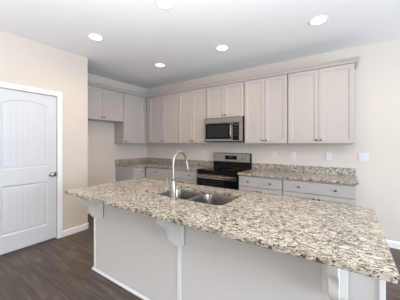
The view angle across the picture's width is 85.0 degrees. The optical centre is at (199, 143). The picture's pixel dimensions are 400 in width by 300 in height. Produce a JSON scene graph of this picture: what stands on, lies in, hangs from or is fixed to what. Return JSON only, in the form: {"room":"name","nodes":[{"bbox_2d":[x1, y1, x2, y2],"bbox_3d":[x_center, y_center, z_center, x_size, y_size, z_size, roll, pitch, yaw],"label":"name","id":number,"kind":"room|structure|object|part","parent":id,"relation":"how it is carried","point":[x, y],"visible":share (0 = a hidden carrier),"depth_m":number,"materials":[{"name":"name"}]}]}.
{"room":"kitchen","nodes":[
{"label":"kitchen","id":0,"kind":"room"},
{"bbox_2d":[0,30,87,237],"bbox_3d":[-3.931,0.006,1.164,0.853,2.745,6.284,0,0,34],"label":"wall","id":1,"kind":"structure","parent":0,"point":[23,61],"depth_m":3.24,"materials":[{"name":"beige paint"}]},
{"bbox_2d":[0,88,55,254],"bbox_3d":[-2.261,0.344,2.850,0.107,2.026,0.712,0,0,34],"label":"door","id":2,"kind":"structure","parent":1,"relation":"in","point":[27,120],"depth_m":2.87,"materials":[{"name":"white wood"}]},
{"bbox_2d":[0,82,62,238],"bbox_3d":[-2.258,0.319,2.848,0.018,2.119,0.856,0,0,34],"label":"trim","id":3,"kind":"structure","parent":1,"relation":"attached to","point":[59,95],"depth_m":3.15,"materials":[{"name":"white wood"}]},
{"bbox_2d":[63,223,88,236],"bbox_3d":[-2.204,1.332,3.569,0.732,0.092,0.396,0,0,34],"label":"baseboard","id":4,"kind":"structure","parent":1,"relation":"attached to","point":[82,227],"depth_m":3.35,"materials":[{"name":"white wood"}]},
{"bbox_2d":[88,73,146,208],"bbox_3d":[-1.929,0.006,4.761,0.120,2.745,1.916,0,0,34],"label":"wall","id":5,"kind":"structure","parent":0,"point":[103,152],"depth_m":4.60,"materials":[{"name":"beige paint"}]},
{"bbox_2d":[88,85,122,122],"bbox_3d":[-1.979,-0.750,4.259,0.358,0.615,0.923,0,0,34],"label":"upper cabinet","id":6,"kind":"object","parent":5,"relation":"attached to","point":[104,105],"visible":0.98,"depth_m":4.22,"materials":[{"name":"grey paint"}]},
{"bbox_3d":[-1.992,-0.746,3.991,0.019,0.597,0.454,0,0,34],"label":"door","id":7,"kind":"part","parent":6,"relation":"part of","materials":[{"name":"grey paint"}]},
{"bbox_3d":[-1.735,-0.746,4.370,0.019,0.597,0.454,0,0,34],"label":"door","id":8,"kind":"part","parent":6,"relation":"part of","materials":[{"name":"grey paint"}]},
{"bbox_2d":[114,93,146,142],"bbox_3d":[-1.455,-0.525,5.030,0.358,1.065,0.925,0,0,34],"label":"upper cabinet","id":9,"kind":"object","parent":5,"relation":"attached to","point":[133,128],"visible":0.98,"depth_m":4.75,"materials":[{"name":"grey paint"}]},
{"bbox_3d":[-1.442,-0.520,4.801,0.019,1.047,0.551,0,0,34],"label":"door","id":10,"kind":"part","parent":9,"relation":"part of","materials":[{"name":"grey paint"}]},
{"bbox_2d":[115,158,146,163],"bbox_3d":[-1.589,0.414,5.134,0.020,0.102,0.913,0,0,34],"label":"backsplash","id":11,"kind":"structure","parent":5,"relation":"attached to","point":[121,161],"depth_m":5.08,"materials":[{"name":"beige stone"}]},
{"bbox_2d":[0,0,399,88],"bbox_3d":[-0.503,-1.416,-0.007,7.840,0.100,8.440,0,0,34],"label":"ceiling","id":12,"kind":"structure","parent":0,"point":[138,35],"depth_m":2.65,"materials":[{"name":"white paint"}]},
{"bbox_2d":[87,33,103,40],"bbox_3d":[-1.344,-1.361,2.812,0.196,0.007,0.196,0,0,34],"label":"recessed light","id":13,"kind":"object","parent":12,"relation":"in","point":[93,36],"visible":1,"depth_m":2.81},
{"bbox_2d":[154,63,165,66],"bbox_3d":[-0.698,-1.361,3.819,0.196,0.007,0.196,0,0,34],"label":"recessed light","id":14,"kind":"object","parent":12,"relation":"in","point":[156,64],"visible":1,"depth_m":3.82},
{"bbox_2d":[155,0,174,9],"bbox_3d":[-0.340,-1.361,2.129,0.196,0.007,0.196,0,0,34],"label":"recessed light","id":15,"kind":"object","parent":12,"relation":"in","point":[163,4],"visible":1,"depth_m":2.14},
{"bbox_2d":[215,45,228,50],"bbox_3d":[0.317,-1.361,3.135,0.196,0.007,0.196,0,0,34],"label":"recessed light","id":16,"kind":"object","parent":12,"relation":"in","point":[220,47],"visible":1,"depth_m":3.14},
{"bbox_2d":[308,15,327,25],"bbox_3d":[1.316,-1.361,2.432,0.196,0.007,0.196,0,0,34],"label":"recessed light","id":17,"kind":"object","parent":12,"relation":"in","point":[318,20],"visible":1,"depth_m":2.42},
{"bbox_2d":[0,213,399,299],"bbox_3d":[-0.503,1.429,-0.007,7.840,0.100,8.440,0,0,34],"label":"floor","id":18,"kind":"structure","parent":0,"point":[54,268],"depth_m":2.27,"materials":[{"name":"brown wood"}]},
{"bbox_2d":[116,166,145,181],"bbox_3d":[-1.327,0.938,4.960,0.648,0.881,0.896,0,0,34],"label":"base cabinet","id":19,"kind":"object","parent":18,"relation":"on","point":[122,173],"visible":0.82,"depth_m":4.58,"materials":[{"name":"grey paint"}]},
{"bbox_3d":[-1.272,0.589,4.535,0.019,0.150,0.240,0,0,34],"label":"drawer","id":20,"kind":"part","parent":19,"relation":"part of","materials":[{"name":"grey paint"}]},
{"bbox_2d":[115,158,213,170],"bbox_3d":[-0.774,0.429,4.580,1.991,0.133,0.913,0,0,34],"label":"countertop","id":21,"kind":"structure","parent":19,"relation":"on","point":[194,165],"depth_m":4.75,"materials":[{"name":"beige stone"}]},
{"bbox_2d":[146,167,168,180],"bbox_3d":[-0.731,0.938,4.711,0.647,0.881,0.648,0,0,34],"label":"base cabinet","id":22,"kind":"object","parent":18,"relation":"on","point":[151,172],"visible":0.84,"depth_m":4.45,"materials":[{"name":"grey paint"}]},
{"bbox_3d":[-0.884,0.589,4.471,0.615,0.150,0.019,0,0,34],"label":"drawer","id":23,"kind":"part","parent":22,"relation":"part of","materials":[{"name":"grey paint"}]},
{"bbox_3d":[-0.884,0.975,4.471,0.615,0.592,0.019,0,0,34],"label":"door","id":24,"kind":"part","parent":22,"relation":"part of","materials":[{"name":"grey paint"}]},
{"bbox_2d":[168,169,196,184],"bbox_3d":[-0.169,0.938,4.329,0.707,0.881,0.648,0,0,34],"label":"base cabinet","id":25,"kind":"object","parent":18,"relation":"on","point":[181,176],"visible":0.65,"depth_m":4.05,"materials":[{"name":"grey paint"}]},
{"bbox_3d":[-0.473,0.975,4.191,0.344,0.592,0.019,0,0,34],"label":"door","id":26,"kind":"part","parent":25,"relation":"part of","materials":[{"name":"grey paint"}]},
{"bbox_3d":[-0.329,0.589,4.093,0.692,0.150,0.019,0,0,34],"label":"drawer","id":27,"kind":"part","parent":25,"relation":"part of","materials":[{"name":"grey paint"}]},
{"bbox_3d":[-0.185,0.975,3.996,0.344,0.592,0.019,0,0,34],"label":"door","id":28,"kind":"part","parent":25,"relation":"part of","materials":[{"name":"grey paint"}]},
{"bbox_2d":[197,152,251,189],"bbox_3d":[0.423,0.782,3.874,0.769,1.192,0.690,0,0,34],"label":"electric range","id":29,"kind":"object","parent":18,"relation":"on","point":[224,172],"visible":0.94,"depth_m":3.79,"materials":[{"name":"black metal"}]},
{"bbox_3d":[0.243,0.557,3.610,0.689,0.025,0.050,0,0,34],"label":"door handle","id":30,"kind":"part","parent":29,"relation":"part of","materials":[{"name":"silver metal"}]},
{"bbox_3d":[0.267,0.835,3.646,0.763,0.639,0.039,0,0,34],"label":"oven door","id":31,"kind":"part","parent":29,"relation":"part of","materials":[{"name":"black glass"}]},
{"bbox_3d":[0.270,0.493,3.650,0.763,0.036,0.029,0,0,34],"label":"trim","id":32,"kind":"part","parent":29,"relation":"part of","materials":[{"name":"black metal"}]},
{"bbox_2d":[197,166,249,172],"bbox_3d":[0.422,0.465,3.874,0.769,0.017,0.570,0,0,34],"label":"cooktop","id":33,"kind":"object","parent":29,"relation":"in","point":[214,169],"depth_m":3.78,"materials":[{"name":"black glass"}]},
{"bbox_3d":[0.598,0.267,4.133,0.745,0.164,0.054,0,0,34],"label":"control panel","id":34,"kind":"part","parent":29,"relation":"part of","materials":[{"name":"silver metal"}]},
{"bbox_2d":[77,193,385,299],"bbox_3d":[-0.028,0.937,1.889,2.480,0.882,0.908,0,0,34],"label":"kitchen island","id":35,"kind":"object","parent":18,"relation":"on","point":[151,258],"visible":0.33,"depth_m":1.61,"materials":[{"name":"grey paint"}]},
{"bbox_3d":[-1.067,0.643,2.321,0.116,0.292,0.012,0,0,34],"label":"plate","id":36,"kind":"part","parent":35,"relation":"part of","materials":[{"name":"grey paint"}]},
{"bbox_3d":[0.019,1.367,1.958,2.480,0.021,0.642,0,0,34],"label":"shoe moulding","id":37,"kind":"part","parent":35,"relation":"part of","materials":[{"name":"white wood"}]},
{"bbox_3d":[-0.653,0.937,2.068,1.168,0.882,0.018,0,0,34],"label":"panel","id":38,"kind":"part","parent":35,"relation":"part of","materials":[{"name":"white paint"}]},
{"bbox_3d":[-0.170,0.643,1.711,0.116,0.292,0.012,0,0,34],"label":"plate","id":39,"kind":"part","parent":35,"relation":"part of","materials":[{"name":"grey paint"}]},
{"bbox_2d":[65,178,398,282],"bbox_3d":[-0.042,0.480,1.856,2.457,0.031,0.981,0,0,34],"label":"island countertop","id":40,"kind":"structure","parent":35,"relation":"on","point":[347,237],"depth_m":1.31,"materials":[{"name":"beige stone"}]},
{"bbox_2d":[166,151,189,199],"bbox_3d":[-0.199,0.267,1.924,0.124,0.396,0.246,0,0,34],"label":"kitchen faucet","id":41,"kind":"object","parent":40,"relation":"on","point":[172,186],"visible":1,"depth_m":1.82,"materials":[{"name":"silver metal"}]},
{"bbox_3d":[-0.174,0.192,1.904,0.023,0.246,0.205,0,0,34],"label":"spout","id":42,"kind":"part","parent":41,"relation":"part of","materials":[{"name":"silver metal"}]},
{"bbox_2d":[157,189,236,204],"bbox_3d":[-0.044,0.599,1.993,0.784,0.205,0.429,0,0,34],"label":"sink","id":43,"kind":"object","parent":40,"relation":"in","point":[213,199],"visible":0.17,"depth_m":2.12,"materials":[{"name":"metal"}]},
{"bbox_3d":[-0.207,0.600,2.104,0.389,0.204,0.429,0,0,34],"label":"bowl","id":44,"kind":"part","parent":43,"relation":"part of","materials":[{"name":"metal"}]},
{"bbox_3d":[0.117,0.600,1.884,0.395,0.204,0.429,0,0,34],"label":"bowl","id":45,"kind":"part","parent":43,"relation":"part of","materials":[{"name":"metal"}]},
{"bbox_3d":[0.355,0.937,1.382,1.206,0.882,0.018,0,0,34],"label":"panel","id":46,"kind":"part","parent":35,"relation":"part of","materials":[{"name":"white paint"}]},
{"bbox_3d":[0.693,0.643,1.124,0.116,0.292,0.012,0,0,34],"label":"plate","id":47,"kind":"part","parent":35,"relation":"part of","materials":[{"name":"grey paint"}]},
{"bbox_2d":[239,175,282,195],"bbox_3d":[1.046,0.938,3.502,0.670,0.881,0.648,0,0,34],"label":"base cabinet","id":48,"kind":"object","parent":18,"relation":"on","point":[266,185],"visible":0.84,"depth_m":3.24,"materials":[{"name":"grey paint"}]},
{"bbox_3d":[0.750,0.975,3.360,0.326,0.592,0.019,0,0,34],"label":"door","id":49,"kind":"part","parent":48,"relation":"part of","materials":[{"name":"grey paint"}]},
{"bbox_3d":[0.887,0.589,3.267,0.655,0.150,0.019,0,0,34],"label":"drawer","id":50,"kind":"part","parent":48,"relation":"part of","materials":[{"name":"grey paint"}]},
{"bbox_3d":[1.023,0.975,3.175,0.326,0.592,0.019,0,0,34],"label":"door","id":51,"kind":"part","parent":48,"relation":"part of","materials":[{"name":"grey paint"}]},
{"bbox_2d":[283,179,355,205],"bbox_3d":[1.674,0.938,3.076,0.842,0.881,0.648,0,0,34],"label":"base cabinet","id":52,"kind":"object","parent":18,"relation":"on","point":[319,191],"visible":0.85,"depth_m":2.80,"materials":[{"name":"grey paint"}]},
{"bbox_2d":[238,163,358,184],"bbox_3d":[1.405,0.427,3.259,1.536,0.137,0.648,0,0,34],"label":"countertop","id":53,"kind":"structure","parent":52,"relation":"on","point":[337,175],"depth_m":3.24,"materials":[{"name":"beige stone"}]},
{"bbox_3d":[1.343,0.975,2.957,0.412,0.592,0.019,0,0,34],"label":"door","id":54,"kind":"part","parent":52,"relation":"part of","materials":[{"name":"grey paint"}]},
{"bbox_3d":[1.514,0.589,2.841,0.827,0.150,0.019,0,0,34],"label":"drawer","id":55,"kind":"part","parent":52,"relation":"part of","materials":[{"name":"grey paint"}]},
{"bbox_3d":[1.686,0.975,2.724,0.412,0.592,0.019,0,0,34],"label":"door","id":56,"kind":"part","parent":52,"relation":"part of","materials":[{"name":"grey paint"}]},
{"bbox_2d":[147,38,399,241],"bbox_3d":[1.835,0.006,3.433,7.840,2.745,0.120,0,0,34],"label":"wall","id":57,"kind":"structure","parent":0,"point":[377,73],"depth_m":3.04,"materials":[{"name":"beige paint"}]},
{"bbox_2d":[147,92,178,142],"bbox_3d":[-0.765,-0.525,4.909,0.968,1.065,0.358,0,0,34],"label":"upper cabinet","id":58,"kind":"object","parent":57,"relation":"attached to","point":[163,110],"visible":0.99,"depth_m":4.75,"materials":[{"name":"grey paint"}]},
{"bbox_3d":[-0.982,-0.520,4.888,0.434,1.047,0.019,0,0,34],"label":"door","id":59,"kind":"part","parent":58,"relation":"part of","materials":[{"name":"grey paint"}]},
{"bbox_3d":[-0.624,-0.520,4.644,0.425,1.047,0.019,0,0,34],"label":"door","id":60,"kind":"part","parent":58,"relation":"part of","materials":[{"name":"grey paint"}]},
{"bbox_2d":[147,158,213,165],"bbox_3d":[-0.514,0.414,4.943,1.969,0.102,0.020,0,0,34],"label":"backsplash","id":61,"kind":"structure","parent":57,"relation":"attached to","point":[162,160],"depth_m":4.85,"materials":[{"name":"beige stone"}]},
{"bbox_2d":[179,88,214,142],"bbox_3d":[-0.081,-0.525,4.444,0.672,1.065,0.358,0,0,34],"label":"upper cabinet","id":62,"kind":"object","parent":57,"relation":"attached to","point":[192,103],"visible":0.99,"depth_m":4.31,"materials":[{"name":"grey paint"}]},
{"bbox_3d":[-0.297,-0.520,4.422,0.329,1.047,0.019,0,0,34],"label":"door","id":63,"kind":"part","parent":62,"relation":"part of","materials":[{"name":"grey paint"}]},
{"bbox_3d":[-0.022,-0.520,4.236,0.329,1.047,0.019,0,0,34],"label":"door","id":64,"kind":"part","parent":62,"relation":"part of","materials":[{"name":"grey paint"}]},
{"bbox_2d":[207,81,244,117],"bbox_3d":[0.515,-0.758,4.039,0.755,0.599,0.358,0,0,34],"label":"upper cabinet","id":65,"kind":"object","parent":57,"relation":"attached to","point":[228,100],"visible":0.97,"depth_m":3.89,"materials":[{"name":"grey paint"}]},
{"bbox_3d":[0.282,-0.753,4.029,0.370,0.581,0.019,0,0,34],"label":"door","id":66,"kind":"part","parent":65,"relation":"part of","materials":[{"name":"grey paint"}]},
{"bbox_2d":[204,116,244,141],"bbox_3d":[0.489,-0.238,4.001,0.754,0.434,0.449,0,0,34],"label":"microwave","id":67,"kind":"object","parent":65,"relation":"attached to","point":[223,129],"visible":1,"depth_m":3.82,"materials":[{"name":"silver metal"}]},
{"bbox_3d":[0.327,-0.197,3.922,0.575,0.328,0.036,0,0,34],"label":"door","id":68,"kind":"part","parent":67,"relation":"part of","materials":[{"name":"black glass"}]},
{"bbox_3d":[0.639,-0.197,3.709,0.177,0.328,0.036,0,0,34],"label":"control panel","id":69,"kind":"part","parent":67,"relation":"part of","materials":[{"name":"black plastic"}]},
{"bbox_3d":[0.591,-0.753,3.819,0.370,0.581,0.019,0,0,34],"label":"door","id":70,"kind":"part","parent":65,"relation":"part of","materials":[{"name":"grey paint"}]},
{"bbox_2d":[245,74,287,143],"bbox_3d":[1.120,-0.525,3.628,0.694,1.065,0.358,0,0,34],"label":"upper cabinet","id":71,"kind":"object","parent":57,"relation":"attached to","point":[266,99],"visible":0.99,"depth_m":3.48,"materials":[{"name":"grey paint"}]},
{"bbox_3d":[0.899,-0.520,3.609,0.340,1.047,0.019,0,0,34],"label":"door","id":72,"kind":"part","parent":71,"relation":"part of","materials":[{"name":"grey paint"}]},
{"bbox_3d":[1.183,-0.520,3.416,0.340,1.047,0.019,0,0,34],"label":"door","id":73,"kind":"part","parent":71,"relation":"part of","materials":[{"name":"grey paint"}]},
{"bbox_2d":[272,151,276,157],"bbox_3d":[1.273,0.201,3.736,0.072,0.116,0.009,0,0,34],"label":"wall outlet","id":74,"kind":"object","parent":57,"relation":"attached to","point":[274,154],"visible":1,"depth_m":3.73,"materials":[{"name":"white plastic"}]},
{"bbox_2d":[291,152,295,158],"bbox_3d":[1.525,0.201,3.565,0.072,0.116,0.009,0,0,34],"label":"wall outlet","id":75,"kind":"object","parent":57,"relation":"attached to","point":[293,154],"visible":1,"depth_m":3.56,"materials":[{"name":"white plastic"}]},
{"bbox_2d":[252,163,355,175],"bbox_3d":[1.577,0.412,3.522,1.524,0.106,0.020,0,0,34],"label":"backsplash","id":76,"kind":"structure","parent":57,"relation":"attached to","point":[278,167],"depth_m":3.43,"materials":[{"name":"beige stone"}]},
{"bbox_2d":[288,63,354,143],"bbox_3d":[1.754,-0.525,3.197,0.827,1.065,0.358,0,0,34],"label":"upper cabinet","id":77,"kind":"object","parent":57,"relation":"attached to","point":[321,102],"visible":1,"depth_m":3.05,"materials":[{"name":"grey paint"}]},
{"bbox_2d":[88,56,358,97],"bbox_3d":[0.052,-1.083,3.442,4.150,0.062,1.554,0,0,30],"label":"crown molding","id":78,"kind":"structure","parent":77,"relation":"attached to","point":[355,59],"depth_m":3.66,"materials":[{"name":"grey paint"}]},
{"bbox_3d":[1.507,-0.520,3.196,0.406,1.047,0.019,0,0,34],"label":"door","id":79,"kind":"part","parent":77,"relation":"part of","materials":[{"name":"grey paint"}]},
{"bbox_3d":[1.845,-0.520,2.966,0.406,1.047,0.019,0,0,34],"label":"door","id":80,"kind":"part","parent":77,"relation":"part of","materials":[{"name":"grey paint"}]},
{"bbox_2d":[326,153,330,159],"bbox_3d":[1.933,0.201,3.286,0.072,0.116,0.012,0,0,34],"label":"light switch","id":81,"kind":"object","parent":57,"relation":"attached to","point":[328,155],"visible":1,"depth_m":3.28,"materials":[{"name":"white plastic"}]},
{"bbox_2d":[358,153,368,161],"bbox_3d":[2.283,0.201,3.048,0.118,0.116,0.012,0,0,34],"label":"light switch","id":82,"kind":"object","parent":57,"relation":"attached to","point":[362,157],"visible":1,"depth_m":3.05,"materials":[{"name":"white plastic"}]},
{"bbox_2d":[386,239,399,248],"bbox_3d":[3.571,1.332,2.171,3.310,0.092,0.015,0,0,34],"label":"baseboard","id":83,"kind":"structure","parent":57,"relation":"attached to","point":[392,244],"depth_m":2.86,"materials":[{"name":"white wood"}]}
]}

